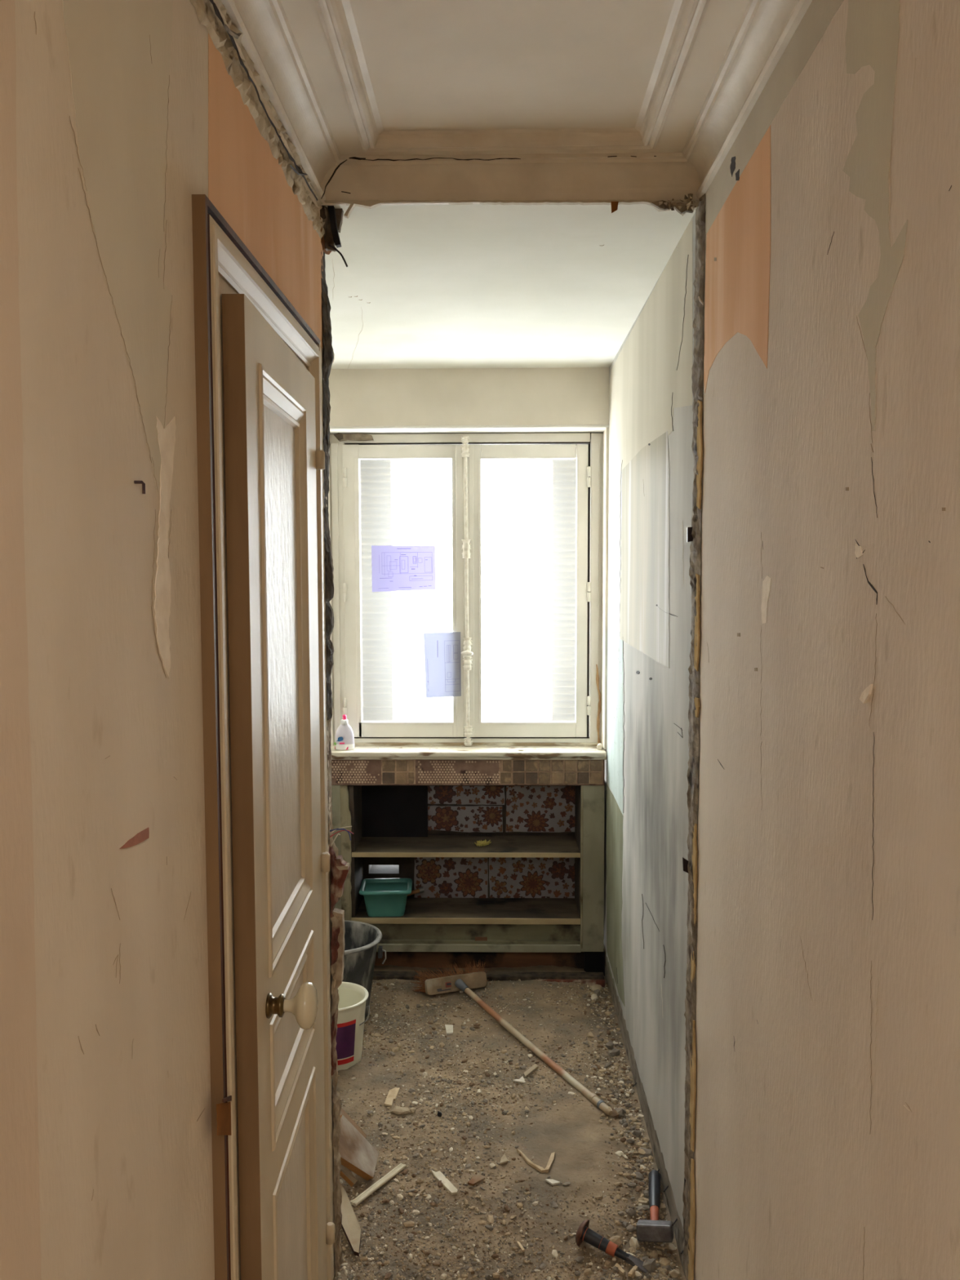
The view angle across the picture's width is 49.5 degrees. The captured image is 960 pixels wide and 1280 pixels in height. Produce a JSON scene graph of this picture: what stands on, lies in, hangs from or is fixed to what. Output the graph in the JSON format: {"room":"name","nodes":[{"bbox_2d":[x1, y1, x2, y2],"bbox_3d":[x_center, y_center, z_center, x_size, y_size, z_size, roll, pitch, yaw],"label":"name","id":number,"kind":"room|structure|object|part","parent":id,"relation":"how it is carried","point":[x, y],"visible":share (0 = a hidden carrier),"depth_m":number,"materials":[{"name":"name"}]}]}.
{"room":"hallway under renovation","nodes":[
{"label":"hallway under renovation","id":0,"kind":"room"},
{"bbox_2d":[0,0,350,1279],"bbox_3d":[-0.437,0.314,-0.174,0.147,3.000,5.592,0,4,1],"label":"wall","id":1,"kind":"structure","parent":0,"point":[114,113],"depth_m":1.09,"materials":[{"name":"beige paint"}]},
{"bbox_2d":[133,480,145,493],"bbox_3d":[-0.384,-0.171,1.168,0.017,0.015,0.004,-1,4,-10],"label":"wall hook","id":2,"kind":"object","parent":1,"relation":"attached to","point":[142,482],"visible":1,"depth_m":1.17,"materials":[{"name":"metal"}]},
{"bbox_2d":[191,194,334,1279],"bbox_3d":[-0.323,0.497,1.890,0.128,2.246,0.939,0,4,1],"label":"door","id":3,"kind":"structure","parent":1,"relation":"in","point":[274,457],"depth_m":1.66,"materials":[{"name":"brown wood"}]},
{"bbox_3d":[-0.349,0.043,1.880,0.016,0.985,0.444,0,4,0],"label":"panel","id":4,"kind":"part","parent":3,"relation":"part of","materials":[{"name":"paint"}]},
{"bbox_3d":[-0.303,0.591,1.685,0.080,0.074,0.074,0,4,1],"label":"knob","id":5,"kind":"part","parent":3,"relation":"part of","materials":[{"name":"beige ceramic"}]},
{"bbox_3d":[-0.347,0.719,1.928,0.016,0.215,0.444,0,4,0],"label":"panel","id":6,"kind":"part","parent":3,"relation":"part of","materials":[{"name":"paint"}]},
{"bbox_3d":[-0.346,1.201,1.961,0.016,0.603,0.444,0,4,0],"label":"panel","id":7,"kind":"part","parent":3,"relation":"part of","materials":[{"name":"paint"}]},
{"bbox_2d":[327,205,341,248],"bbox_3d":[-0.337,-0.960,2.410,0.030,0.096,0.020,0,4,1],"label":"wood lath","id":8,"kind":"object","parent":1,"relation":"attached to","point":[331,210],"visible":0.79,"depth_m":2.40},
{"bbox_2d":[328,244,347,266],"bbox_3d":[-0.328,-0.889,2.410,0.045,0.052,0.004,0,4,1],"label":"wire","id":9,"kind":"object","parent":1,"relation":"attached to","point":[330,246],"visible":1,"depth_m":2.41,"materials":[{"name":"black"}]},
{"bbox_2d":[329,828,351,839],"bbox_3d":[-0.340,0.467,2.505,0.060,0.030,0.003,0,4,1],"label":"wire","id":10,"kind":"object","parent":1,"relation":"attached to","point":[335,828],"visible":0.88,"depth_m":2.50,"materials":[{"name":"blue"}]},
{"bbox_2d":[329,830,353,837],"bbox_3d":[-0.337,0.469,2.505,0.067,0.026,0.002,0,4,1],"label":"wire","id":11,"kind":"object","parent":1,"relation":"attached to","point":[340,830],"visible":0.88,"depth_m":2.50,"materials":[{"name":"red"}]},
{"bbox_2d":[314,0,710,151],"bbox_3d":[0.015,-0.887,-0.399,0.632,0.029,5.329,0,4,1],"label":"trim","id":12,"kind":"structure","parent":1,"relation":"attached to","point":[686,19],"depth_m":2.08,"materials":[{"name":"paint"}]},
{"bbox_2d":[221,0,812,218],"bbox_3d":[0.021,-0.861,-0.311,0.911,0.180,5.500,0,4,1],"label":"trim","id":13,"kind":"structure","parent":1,"relation":"attached to","point":[663,181],"depth_m":2.30,"materials":[{"name":"paint"}]},
{"bbox_2d":[328,367,608,897],"bbox_3d":[-0.123,-0.030,4.727,1.543,2.900,0.570,0,4,1],"label":"wall","id":14,"kind":"structure","parent":0,"point":[557,396],"depth_m":4.37,"materials":[{"name":"beige paint"}]},
{"bbox_2d":[333,432,373,441],"bbox_3d":[-0.547,-0.878,4.508,0.172,0.035,0.025,0,4,1],"label":"trim","id":15,"kind":"structure","parent":14,"relation":"attached to","point":[340,437],"depth_m":4.50,"materials":[{"name":"paint"}]},
{"bbox_2d":[329,432,603,746],"bbox_3d":[-0.062,-0.212,4.563,1.216,1.384,0.161,0,4,1],"label":"window","id":16,"kind":"structure","parent":14,"relation":"in","point":[513,522],"depth_m":4.58,"materials":[{"name":"glass"}]},
{"bbox_3d":[-0.338,-0.211,4.591,0.518,1.285,0.045,0,4,1],"label":"sash","id":17,"kind":"part","parent":16,"relation":"part of","materials":[{"name":"paint"}]},
{"bbox_2d":[371,545,435,591],"bbox_3d":[-0.334,-0.312,4.565,0.282,0.202,0.004,0,4,1],"label":"drawing sheet","id":18,"kind":"object","parent":16,"relation":"attached to","point":[394,567],"visible":1,"depth_m":4.56,"materials":[{"name":"paper"}]},
{"bbox_3d":[-0.329,-0.213,4.596,0.441,1.174,0.001,0,4,1],"label":"glass pane","id":19,"kind":"part","parent":16,"relation":"part of","materials":[{"name":"glass"}]},
{"bbox_2d":[423,631,461,697],"bbox_3d":[-0.165,0.110,4.575,0.164,0.291,0.004,0,4,1],"label":"drawing sheet","id":20,"kind":"object","parent":16,"relation":"attached to","point":[442,656],"visible":1,"depth_m":4.58,"materials":[{"name":"paper"}]},
{"bbox_3d":[-0.055,0.464,4.639,1.206,0.021,0.062,0,4,1],"label":"rail","id":21,"kind":"part","parent":16,"relation":"part of","materials":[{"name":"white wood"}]},
{"bbox_3d":[-0.056,0.060,4.538,0.054,0.056,0.075,0,4,1],"label":"knob","id":22,"kind":"part","parent":16,"relation":"part of","materials":[{"name":"metal"}]},
{"bbox_3d":[0.211,-0.212,4.586,0.432,1.172,0.001,0,4,1],"label":"glass pane","id":23,"kind":"part","parent":16,"relation":"part of","materials":[{"name":"glass"}]},
{"bbox_3d":[0.211,-0.211,4.581,0.520,1.282,0.045,0,4,1],"label":"sash","id":24,"kind":"part","parent":16,"relation":"part of","materials":[{"name":"glass"}]},
{"bbox_2d":[331,745,606,759],"bbox_3d":[-0.073,0.488,4.546,1.232,0.039,0.193,0,4,1],"label":"windowsill","id":25,"kind":"structure","parent":14,"relation":"attached to","point":[359,753],"depth_m":4.46,"materials":[{"name":"paint"}]},
{"bbox_2d":[333,714,354,750],"bbox_3d":[-0.589,0.399,4.519,0.089,0.153,0.050,0,4,1],"label":"soap bottle","id":26,"kind":"object","parent":25,"relation":"on","point":[344,737],"visible":1,"depth_m":4.50,"materials":[{"name":"white plastic"}]},
{"bbox_2d":[596,742,602,750],"bbox_3d":[0.519,0.462,4.505,0.025,0.032,0.024,2,5,29],"label":"chunk","id":27,"kind":"object","parent":25,"relation":"on","point":[599,746],"visible":1,"depth_m":4.50,"materials":[{"name":"white"}]},
{"bbox_2d":[329,424,608,433],"bbox_3d":[-0.129,-0.899,4.458,1.343,0.016,0.166,0,4,1],"label":"trim","id":28,"kind":"structure","parent":14,"relation":"attached to","point":[564,428],"depth_m":4.39,"materials":[{"name":"paint"}]},
{"bbox_2d":[333,964,685,1279],"bbox_3d":[-0.111,1.532,3.583,1.403,0.085,2.630,0,4,1],"label":"floor","id":29,"kind":"structure","parent":0,"point":[575,1132],"depth_m":3.25,"materials":[{"name":"brown soil"}]},
{"bbox_2d":[339,1164,357,1186],"bbox_3d":[-0.381,1.517,2.970,0.069,0.059,0.041,0,4,8],"label":"wooden plank","id":30,"kind":"object","parent":29,"relation":"on","point":[345,1173],"visible":0.61,"depth_m":2.95,"materials":[{"name":"brown wood"}]},
{"bbox_2d":[339,1182,361,1257],"bbox_3d":[-0.355,1.533,2.765,0.045,0.042,0.277,-2,4,-22],"label":"wooden plank","id":31,"kind":"object","parent":29,"relation":"on","point":[350,1226],"visible":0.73,"depth_m":2.73,"materials":[{"name":"brown wood"}]},
{"bbox_2d":[335,982,369,1071],"bbox_3d":[-0.518,1.383,3.716,0.261,0.238,0.252,0,4,1],"label":"paint bucket","id":32,"kind":"object","parent":29,"relation":"on","point":[353,997],"visible":0.48,"depth_m":3.65,"materials":[{"name":"white plastic"}]},
{"bbox_3d":[-0.410,1.325,3.677,0.045,0.062,0.017,-3,5,-34],"label":"handle","id":33,"kind":"part","parent":32,"relation":"part of","materials":[{"name":"silver metal"}]},
{"bbox_2d":[340,1107,366,1137],"bbox_3d":[-0.393,1.480,3.177,0.090,0.094,0.036,0,4,1],"label":"wooden plank","id":34,"kind":"object","parent":29,"relation":"on","point":[342,1111],"visible":0.33,"depth_m":3.18,"materials":[{"name":"brown wood"}]},
{"bbox_2d":[338,1114,378,1180],"bbox_3d":[-0.366,1.457,2.962,0.129,0.159,0.237,0,4,1],"label":"wooden plank","id":35,"kind":"object","parent":29,"relation":"on","point":[357,1155],"visible":0.72,"depth_m":2.97,"materials":[{"name":"beige wood"}]},
{"bbox_2d":[342,920,386,1017],"bbox_3d":[-0.555,1.318,4.083,0.382,0.328,0.363,0,4,1],"label":"bucket","id":36,"kind":"object","parent":29,"relation":"on","point":[362,940],"visible":0.38,"depth_m":4.03,"materials":[{"name":"grey plastic"}]},
{"bbox_3d":[-0.380,1.228,4.059,0.033,0.064,0.033,0,4,1],"label":"handle","id":37,"kind":"part","parent":36,"relation":"part of","materials":[{"name":"silver metal"}]},
{"bbox_2d":[350,1163,406,1206],"bbox_3d":[-0.285,1.537,2.943,0.022,0.011,0.225,2,5,33],"label":"strip","id":38,"kind":"object","parent":29,"relation":"on","point":[401,1166],"visible":0.98,"depth_m":2.93,"materials":[{"name":"beige wood"}]},
{"bbox_2d":[384,1087,396,1106],"bbox_3d":[-0.293,1.508,3.437,0.027,0.015,0.130,0,4,5],"label":"wood splinter","id":39,"kind":"object","parent":29,"relation":"on","point":[389,1099],"visible":1,"depth_m":3.42,"materials":[{"name":"beige wood"}]},
{"bbox_2d":[393,1088,399,1100],"bbox_3d":[-0.278,1.507,3.456,0.010,0.015,0.090,0,4,5],"label":"wood splinter","id":40,"kind":"object","parent":29,"relation":"on","point":[397,1089],"visible":1,"depth_m":3.45,"materials":[{"name":"beige wood"}]},
{"bbox_2d":[390,1106,410,1115],"bbox_3d":[-0.257,1.510,3.337,0.058,0.026,0.039,-2,4,-25],"label":"stone","id":41,"kind":"object","parent":29,"relation":"on","point":[397,1110],"visible":1,"depth_m":3.33,"materials":[{"name":"beige stone"}]},
{"bbox_2d":[408,1107,416,1113],"bbox_3d":[-0.218,1.510,3.344,0.028,0.016,0.019,0,4,1],"label":"stone","id":42,"kind":"object","parent":29,"relation":"on","point":[412,1110],"visible":1,"depth_m":3.34,"materials":[{"name":"beige stone"}]},
{"bbox_2d":[437,1111,441,1116],"bbox_3d":[-0.129,1.514,3.325,0.015,0.018,0.016,0,4,1],"label":"stone","id":43,"kind":"object","parent":29,"relation":"on","point":[439,1113],"visible":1,"depth_m":3.32,"materials":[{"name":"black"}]},
{"bbox_2d":[431,1169,457,1195],"bbox_3d":[-0.101,1.538,2.957,0.025,0.010,0.127,-2,5,-30],"label":"wood splinter","id":44,"kind":"object","parent":29,"relation":"on","point":[438,1175],"visible":1,"depth_m":2.95,"materials":[{"name":"beige wood"}]},
{"bbox_2d":[444,1024,453,1034],"bbox_3d":[-0.115,1.474,3.947,0.030,0.009,0.072,-1,4,-7],"label":"chip","id":45,"kind":"object","parent":29,"relation":"on","point":[449,1028],"visible":1,"depth_m":3.94,"materials":[{"name":"white paint"}]},
{"bbox_2d":[331,759,604,976],"bbox_3d":[-0.099,1.056,4.663,1.342,1.123,0.310,0,4,1],"label":"shelving unit","id":46,"kind":"object","parent":29,"relation":"on","point":[544,906],"visible":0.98,"depth_m":4.63,"materials":[{"name":"wood"}]},
{"bbox_3d":[-0.553,0.919,4.671,0.020,0.640,0.290,0,4,1],"label":"panel","id":47,"kind":"part","parent":46,"relation":"part of","materials":[{"name":"wood"}]},
{"bbox_2d":[359,878,424,916],"bbox_3d":[-0.392,1.145,4.619,0.282,0.120,0.213,0,4,1],"label":"basin","id":48,"kind":"object","parent":46,"relation":"in","point":[383,897],"depth_m":4.55,"materials":[{"name":"green plastic"}]},
{"bbox_3d":[-0.346,1.138,4.648,0.206,0.044,0.025,-2,5,-28],"label":"brush handle","id":49,"kind":"part","parent":48,"relation":"part of","materials":[{"name":"brown wood"}]},
{"bbox_3d":[-0.411,0.775,4.784,0.340,0.261,0.020,0,4,1],"label":"soot panel","id":50,"kind":"part","parent":46,"relation":"part of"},
{"bbox_3d":[-0.134,1.099,4.814,0.343,0.206,0.012,0,4,1],"label":"panel","id":51,"kind":"part","parent":46,"relation":"part of","materials":[{"name":"red"}]},
{"bbox_3d":[-0.068,0.823,4.793,0.346,0.125,0.012,0,4,1],"label":"panel","id":52,"kind":"part","parent":46,"relation":"part of","materials":[{"name":"red"}]},
{"bbox_2d":[351,896,580,924],"bbox_3d":[-0.061,1.213,4.678,1.000,0.025,0.300,0,4,1],"label":"shelf","id":53,"kind":"object","parent":46,"relation":"attached to","point":[419,910],"depth_m":4.62,"materials":[{"name":"brown wood"}]},
{"bbox_2d":[351,835,580,857],"bbox_3d":[-0.059,0.921,4.657,0.991,0.020,0.300,0,4,1],"label":"shelf","id":54,"kind":"object","parent":46,"relation":"attached to","point":[366,846],"depth_m":4.61,"materials":[{"name":"brown wood"}]},
{"bbox_3d":[-0.063,0.704,4.785,0.355,0.106,0.012,0,4,1],"label":"panel","id":55,"kind":"part","parent":46,"relation":"part of","materials":[{"name":"red"}]},
{"bbox_3d":[-0.083,1.335,4.560,1.046,0.046,0.054,0,4,1],"label":"rail","id":56,"kind":"part","parent":46,"relation":"part of","materials":[{"name":"beige wood"}]},
{"bbox_2d":[474,839,491,846],"bbox_3d":[0.014,0.903,4.630,0.056,0.026,0.071,3,5,42],"label":"sponge","id":57,"kind":"object","parent":46,"relation":"on","point":[479,842],"visible":1,"depth_m":4.62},
{"bbox_3d":[0.250,1.097,4.807,0.420,0.206,0.012,0,4,1],"label":"panel","id":58,"kind":"part","parent":46,"relation":"part of","materials":[{"name":"red"}]},
{"bbox_3d":[0.288,0.767,4.783,0.340,0.234,0.012,0,4,1],"label":"panel","id":59,"kind":"part","parent":46,"relation":"part of","materials":[{"name":"red"}]},
{"bbox_3d":[0.438,0.916,4.653,0.010,0.637,0.290,0,4,1],"label":"panel","id":60,"kind":"part","parent":46,"relation":"part of","materials":[{"name":"brown wood"}]},
{"bbox_2d":[467,1173,484,1186],"bbox_3d":[-0.014,1.533,2.956,0.052,0.007,0.028,-4,5,-42],"label":"scrap","id":61,"kind":"object","parent":29,"relation":"on","point":[477,1179],"visible":1,"depth_m":2.95,"materials":[{"name":"brown wood"}]},
{"bbox_2d":[373,971,604,986],"bbox_3d":[-0.020,1.455,4.471,1.104,0.034,0.085,0,4,1],"label":"joist","id":62,"kind":"object","parent":29,"relation":"on","point":[589,978],"visible":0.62,"depth_m":4.46,"materials":[{"name":"red wood"}]},
{"bbox_2d":[333,978,682,1279],"bbox_3d":[-0.012,1.526,3.467,1.105,0.066,2.116,0,4,1],"label":"rubble","id":63,"kind":"object","parent":29,"relation":"on","point":[664,1264],"visible":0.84,"depth_m":3.07,"materials":[{"name":"brown gravel"}]},
{"bbox_2d":[499,1154,507,1164],"bbox_3d":[0.071,1.530,3.072,0.024,0.007,0.048,0,4,1],"label":"flake","id":64,"kind":"object","parent":63,"relation":"on","point":[504,1159],"visible":1,"depth_m":3.06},
{"bbox_2d":[524,1063,537,1077],"bbox_3d":[0.173,1.496,3.618,0.020,0.009,0.101,2,5,31],"label":"scrap","id":65,"kind":"object","parent":63,"relation":"on","point":[533,1068],"visible":1,"depth_m":3.62,"materials":[{"name":"brown wood"}]},
{"bbox_2d":[599,993,607,998],"bbox_3d":[0.512,1.478,4.322,0.030,0.020,0.026,2,5,28],"label":"stone","id":66,"kind":"object","parent":63,"relation":"on","point":[602,994],"visible":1,"depth_m":4.31,"materials":[{"name":"brown stone"}]},
{"bbox_2d":[575,1219,648,1272],"bbox_3d":[0.342,1.545,2.672,0.194,0.078,0.068,1,4,21],"label":"chisel","id":67,"kind":"object","parent":63,"relation":"on","point":[584,1233],"visible":1,"depth_m":2.67,"materials":[{"name":"rubber"}]},
{"bbox_3d":[0.385,1.570,2.642,0.089,0.031,0.030,2,4,27],"label":"chisel blade","id":68,"kind":"part","parent":67,"relation":"part of","materials":[{"name":"metal"}]},
{"bbox_2d":[623,1102,631,1107],"bbox_3d":[0.488,1.536,3.440,0.022,0.015,0.022,-2,4,-26],"label":"stone","id":69,"kind":"object","parent":63,"relation":"on","point":[626,1104],"visible":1,"depth_m":3.44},
{"bbox_2d":[627,1265,637,1276],"bbox_3d":[0.385,1.581,2.610,0.009,0.008,0.042,3,5,37],"label":"wood splinter","id":70,"kind":"object","parent":63,"relation":"on","point":[629,1273],"visible":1,"depth_m":2.61,"materials":[{"name":"beige wood"}]},
{"bbox_2d":[637,1197,648,1204],"bbox_3d":[0.454,1.559,2.891,0.030,0.020,0.027,2,5,27],"label":"stone","id":71,"kind":"object","parent":63,"relation":"on","point":[643,1201],"visible":1,"depth_m":2.88,"materials":[{"name":"beige stone"}]},
{"bbox_2d":[640,1143,648,1148],"bbox_3d":[0.503,1.548,3.183,0.026,0.016,0.022,0,4,1],"label":"stone","id":72,"kind":"object","parent":63,"relation":"on","point":[644,1145],"visible":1,"depth_m":3.18,"materials":[{"name":"beige stone"}]},
{"bbox_2d":[635,1169,673,1242],"bbox_3d":[0.496,1.547,2.865,0.096,0.058,0.306,1,4,16],"label":"hammer","id":73,"kind":"object","parent":63,"relation":"on","point":[655,1230],"visible":1,"depth_m":2.74,"materials":[{"name":"metal"}]},
{"bbox_2d":[668,1269,680,1277],"bbox_3d":[0.490,1.597,2.623,0.029,0.019,0.024,2,5,32],"label":"stone","id":74,"kind":"object","parent":63,"relation":"on","point":[673,1273],"visible":1,"depth_m":2.62,"materials":[{"name":"beige stone"}]},
{"bbox_2d":[410,959,613,1115],"bbox_3d":[0.192,1.440,3.921,0.328,0.099,1.223,-3,5,-35],"label":"broom","id":75,"kind":"object","parent":29,"relation":"on","point":[465,982],"visible":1,"depth_m":4.24,"materials":[{"name":"brown wood"}]},
{"bbox_2d":[454,978,469,991],"bbox_3d":[-0.070,1.414,4.255,0.036,0.035,0.076,-2,5,-28],"label":"socket","id":76,"kind":"object","parent":75,"relation":"attached to","point":[463,984],"depth_m":4.27,"materials":[{"name":"grey"}]},
{"bbox_2d":[512,1076,525,1084],"bbox_3d":[0.131,1.501,3.549,0.039,0.008,0.049,-1,4,-9],"label":"chip","id":77,"kind":"object","parent":29,"relation":"on","point":[521,1080],"visible":1,"depth_m":3.54,"materials":[{"name":"white paint"}]},
{"bbox_2d":[516,1241,524,1252],"bbox_3d":[0.105,1.565,2.688,0.007,0.007,0.037,-2,4,-21],"label":"wood splinter","id":78,"kind":"object","parent":29,"relation":"on","point":[518,1243],"visible":1,"depth_m":2.68,"materials":[{"name":"beige wood"}]},
{"bbox_2d":[516,1148,545,1173],"bbox_3d":[0.146,1.532,3.063,0.014,0.013,0.138,-3,5,-35],"label":"wood splinter","id":79,"kind":"object","parent":29,"relation":"on","point":[529,1162],"visible":1,"depth_m":3.05,"materials":[{"name":"beige wood"}]},
{"bbox_2d":[544,1151,555,1172],"bbox_3d":[0.206,1.531,3.056,0.014,0.015,0.104,1,4,17],"label":"wood splinter","id":80,"kind":"object","parent":29,"relation":"on","point":[551,1160],"visible":1,"depth_m":3.05,"materials":[{"name":"beige wood"}]},
{"bbox_2d":[545,1178,559,1185],"bbox_3d":[0.204,1.534,2.949,0.044,0.009,0.018,4,5,42],"label":"chip","id":81,"kind":"object","parent":29,"relation":"on","point":[551,1181],"visible":1,"depth_m":2.95,"materials":[{"name":"white paint"}]},
{"bbox_2d":[589,984,602,991],"bbox_3d":[0.485,1.461,4.371,0.049,0.032,0.047,2,5,33],"label":"stone","id":82,"kind":"object","parent":29,"relation":"on","point":[594,987],"visible":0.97,"depth_m":4.36,"materials":[{"name":"beige stone"}]},
{"bbox_2d":[611,1097,617,1103],"bbox_3d":[0.446,1.527,3.453,0.023,0.015,0.019,-1,4,-12],"label":"stone","id":83,"kind":"object","parent":29,"relation":"on","point":[614,1100],"visible":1,"depth_m":3.45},
{"bbox_2d":[608,1235,622,1247],"bbox_3d":[0.354,1.568,2.713,0.033,0.026,0.027,-2,4,-20],"label":"stone","id":84,"kind":"object","parent":29,"relation":"on","point":[616,1239],"visible":0.7,"depth_m":2.71,"materials":[{"name":"beige stone"}]},
{"bbox_2d":[614,1262,625,1275],"bbox_3d":[0.350,1.578,2.611,0.012,0.008,0.038,-2,4,-27],"label":"wood splinter","id":85,"kind":"object","parent":29,"relation":"on","point":[621,1270],"visible":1,"depth_m":2.61,"materials":[{"name":"beige wood"}]},
{"bbox_2d":[625,1208,635,1216],"bbox_3d":[0.410,1.557,2.831,0.030,0.021,0.023,0,4,1],"label":"stone","id":86,"kind":"object","parent":29,"relation":"on","point":[629,1211],"visible":1,"depth_m":2.83,"materials":[{"name":"grey stone"}]},
{"bbox_2d":[626,1137,635,1143],"bbox_3d":[0.461,1.540,3.204,0.024,0.015,0.021,-2,5,-28],"label":"stone","id":87,"kind":"object","parent":29,"relation":"on","point":[630,1140],"visible":1,"depth_m":3.20,"materials":[{"name":"grey stone"}]},
{"bbox_2d":[631,1129,641,1136],"bbox_3d":[0.491,1.546,3.263,0.031,0.022,0.025,-2,4,-23],"label":"stone","id":88,"kind":"object","parent":29,"relation":"on","point":[635,1132],"visible":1,"depth_m":3.26,"materials":[{"name":"stone"}]},
{"bbox_2d":[324,204,695,368],"bbox_3d":[-0.144,-1.138,3.653,1.543,0.101,2.560,0,4,1],"label":"ceiling","id":89,"kind":"structure","parent":0,"point":[440,286],"depth_m":3.05,"materials":[{"name":"paint"}]},
{"bbox_2d":[280,0,749,155],"bbox_3d":[0.021,-0.940,-0.317,1.071,0.100,5.500,0,4,1],"label":"ceiling","id":90,"kind":"structure","parent":0,"point":[432,64],"depth_m":1.91,"materials":[{"name":"paint"}]},
{"bbox_2d":[604,0,959,1279],"bbox_3d":[0.525,0.252,1.036,0.114,3.050,8.050,0,4,1],"label":"wall","id":91,"kind":"structure","parent":0,"point":[824,1071],"depth_m":1.59,"materials":[{"name":"white paint"}]},
{"bbox_2d":[682,857,688,872],"bbox_3d":[0.510,0.547,2.503,0.045,0.048,0.016,0,4,1],"label":"tie","id":92,"kind":"object","parent":91,"relation":"attached to","point":[685,862],"visible":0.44,"depth_m":2.50,"materials":[{"name":"metal"}]},
{"bbox_2d":[687,526,693,542],"bbox_3d":[0.505,-0.248,2.448,0.035,0.036,0.016,0,4,1],"label":"tie","id":93,"kind":"object","parent":91,"relation":"attached to","point":[690,538],"visible":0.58,"depth_m":2.45,"materials":[{"name":"metal"}]},
{"bbox_2d":[697,296,704,305],"bbox_3d":[0.505,-0.764,2.353,0.012,0.020,0.047,3,5,36],"label":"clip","id":94,"kind":"object","parent":91,"relation":"attached to","point":[699,297],"visible":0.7,"depth_m":2.34,"materials":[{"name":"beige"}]}
]}

